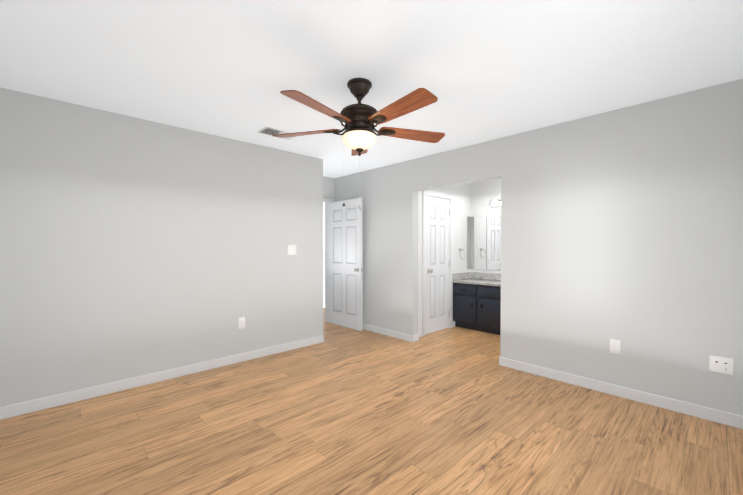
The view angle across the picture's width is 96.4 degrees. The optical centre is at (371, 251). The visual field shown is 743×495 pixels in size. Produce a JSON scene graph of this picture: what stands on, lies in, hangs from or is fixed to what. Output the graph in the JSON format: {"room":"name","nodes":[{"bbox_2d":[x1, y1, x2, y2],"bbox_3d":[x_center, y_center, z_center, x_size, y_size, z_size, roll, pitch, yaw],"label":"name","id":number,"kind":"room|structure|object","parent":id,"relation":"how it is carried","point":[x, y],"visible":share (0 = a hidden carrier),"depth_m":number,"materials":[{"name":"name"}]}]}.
{"room":"empty bedroom","nodes":[
{"label":"empty bedroom","id":0,"kind":"room"},
{"bbox_2d":[0,87,323,406],"bbox_3d":[-1.773,0.000,3.446,3.000,2.440,0.150,-1,1,-44],"label":"wall","id":1,"kind":"structure","parent":0,"point":[130,247],"depth_m":3.02,"materials":[{"name":"grey paint"}]},
{"bbox_2d":[0,335,323,419],"bbox_3d":[-1.712,1.175,3.421,2.970,0.092,0.012,-1,1,-44],"label":"baseboard","id":2,"kind":"structure","parent":1,"relation":"attached to","point":[30,406],"depth_m":3.02,"materials":[{"name":"white wood"}]},
{"bbox_2d":[239,317,244,328],"bbox_3d":[-1.436,0.787,3.684,0.072,0.117,0.008,-1,1,-44],"label":"outlet","id":3,"kind":"object","parent":1,"relation":"attached to","point":[241,322],"visible":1,"depth_m":3.68,"materials":[{"name":"white plastic"}]},
{"bbox_2d":[288,245,295,254],"bbox_3d":[-0.981,-0.024,4.109,0.118,0.117,0.009,-1,1,-44],"label":"light switch","id":4,"kind":"object","parent":1,"relation":"attached to","point":[291,249],"visible":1,"depth_m":4.11,"materials":[{"name":"white plastic"}]},
{"bbox_2d":[323,203,324,307],"bbox_3d":[-0.876,-0.040,6.352,2.960,2.440,1.100,-1,1,-44],"label":"wall","id":5,"kind":"structure","parent":0,"point":[323,255],"depth_m":6.94,"materials":[{"name":"white paint"}]},
{"bbox_2d":[324,177,331,198],"bbox_3d":[-1.085,-0.025,5.306,1.110,2.440,0.120,-1,1,-44],"label":"wall","id":6,"kind":"structure","parent":0,"point":[327,180],"depth_m":5.55,"materials":[{"name":"grey paint"}]},
{"bbox_2d":[323,198,332,321],"bbox_3d":[-1.040,0.156,5.341,0.956,2.077,0.137,-1,1,-44],"label":"door frame","id":7,"kind":"structure","parent":6,"relation":"attached to","point":[326,202],"depth_m":5.63,"materials":[{"name":"white wood"}]},
{"bbox_2d":[0,308,742,494],"bbox_3d":[-0.157,1.268,3.601,5.760,0.100,6.090,-1,1,-44],"label":"floor","id":8,"kind":"structure","parent":0,"point":[343,410],"depth_m":2.25,"materials":[{"name":"laminate"}]},
{"bbox_2d":[452,280,500,334],"bbox_3d":[1.778,0.841,5.152,0.565,0.712,0.858,-1,1,-44],"label":"base cabinet","id":9,"kind":"object","parent":8,"relation":"on","point":[476,301],"depth_m":4.98,"materials":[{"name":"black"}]},
{"bbox_2d":[0,0,742,177],"bbox_3d":[-0.157,-1.271,3.566,5.760,0.100,6.090,-1,1,-44],"label":"ceiling","id":10,"kind":"structure","parent":0,"point":[484,70],"depth_m":2.08,"materials":[{"name":"white paint"}]},
{"bbox_2d":[257,127,296,139],"bbox_3d":[-0.960,-1.214,3.420,0.360,0.010,0.210,-1,1,-44],"label":"ceiling vent","id":11,"kind":"object","parent":10,"relation":"in","point":[269,131],"visible":0.65,"depth_m":3.37,"materials":[{"name":"silver metal"}]},
{"bbox_2d":[272,78,444,210],"bbox_3d":[-0.074,-0.749,2.351,1.315,0.910,1.293,-1,1,-44],"label":"fan","id":12,"kind":"object","parent":10,"relation":"hanging from","point":[359,119],"visible":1,"depth_m":2.29,"materials":[{"name":"brown wood"}]},
{"bbox_2d":[418,183,470,330],"bbox_3d":[1.080,-0.023,5.153,1.520,2.440,0.120,-1,1,-44],"label":"wall","id":13,"kind":"structure","parent":0,"point":[461,194],"depth_m":5.34,"materials":[{"name":"white paint"}]},
{"bbox_2d":[422,190,452,335],"bbox_3d":[0.963,0.160,5.032,0.768,2.077,0.137,-1,1,-44],"label":"door frame","id":14,"kind":"structure","parent":13,"relation":"attached to","point":[425,193],"depth_m":4.89,"materials":[{"name":"white wood"}]},
{"bbox_2d":[426,196,449,333],"bbox_3d":[0.988,0.190,5.013,0.606,2.000,0.169,-1,1,-44],"label":"closet door","id":15,"kind":"structure","parent":13,"relation":"in","point":[437,264],"depth_m":4.99,"materials":[{"name":"white wood"}]},
{"bbox_2d":[471,179,500,273],"bbox_3d":[2.503,-0.019,4.884,0.120,2.440,2.480,-1,1,-44],"label":"wall","id":16,"kind":"structure","parent":0,"point":[472,199],"depth_m":5.45,"materials":[{"name":"white paint"}]},
{"bbox_2d":[467,214,500,270],"bbox_3d":[2.207,-0.146,5.013,0.124,0.891,1.639,-1,1,-44],"label":"vanity mirror","id":17,"kind":"object","parent":16,"relation":"attached to","point":[483,242],"visible":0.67,"depth_m":5.46,"materials":[{"name":"clear glass"}]},
{"bbox_2d":[490,199,500,206],"bbox_3d":[2.200,-0.771,5.005,0.132,0.110,0.930,-1,1,-44],"label":"sconce","id":18,"kind":"object","parent":16,"relation":"attached to","point":[495,203],"visible":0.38,"depth_m":5.25,"materials":[{"name":"silver metal"}]},
{"bbox_2d":[332,79,742,415],"bbox_3d":[1.053,-0.007,3.983,0.140,2.440,4.990,-1,1,-44],"label":"wall","id":19,"kind":"structure","parent":0,"point":[625,224],"depth_m":2.86,"materials":[{"name":"grey paint"}]},
{"bbox_2d":[329,198,363,330],"bbox_3d":[-0.427,0.186,5.281,0.169,2.000,0.812,-1,1,-44],"label":"entry door","id":20,"kind":"structure","parent":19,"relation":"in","point":[346,269],"depth_m":5.23,"materials":[{"name":"white wood"}]},
{"bbox_2d":[363,323,415,341],"bbox_3d":[-0.037,1.152,5.052,0.013,0.092,1.703,-1,1,-44],"label":"baseboard","id":21,"kind":"structure","parent":19,"relation":"attached to","point":[412,338],"depth_m":4.72,"materials":[{"name":"white wood"}]},
{"bbox_2d":[610,339,619,353],"bbox_3d":[2.084,0.809,2.842,0.008,0.117,0.072,-1,1,-44],"label":"outlet","id":22,"kind":"object","parent":19,"relation":"attached to","point":[614,346],"visible":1,"depth_m":2.84,"materials":[{"name":"white plastic"}]},
{"bbox_2d":[499,356,742,428],"bbox_3d":[2.003,1.182,2.925,0.017,0.092,1.822,-1,1,-44],"label":"baseboard","id":23,"kind":"structure","parent":19,"relation":"attached to","point":[675,405],"depth_m":2.75,"materials":[{"name":"white wood"}]},
{"bbox_2d":[709,355,732,374],"bbox_3d":[2.515,0.815,2.390,0.013,0.117,0.118,-1,1,-44],"label":"outlet","id":24,"kind":"object","parent":19,"relation":"attached to","point":[722,365],"visible":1,"depth_m":2.39,"materials":[{"name":"white plastic"}]}
]}

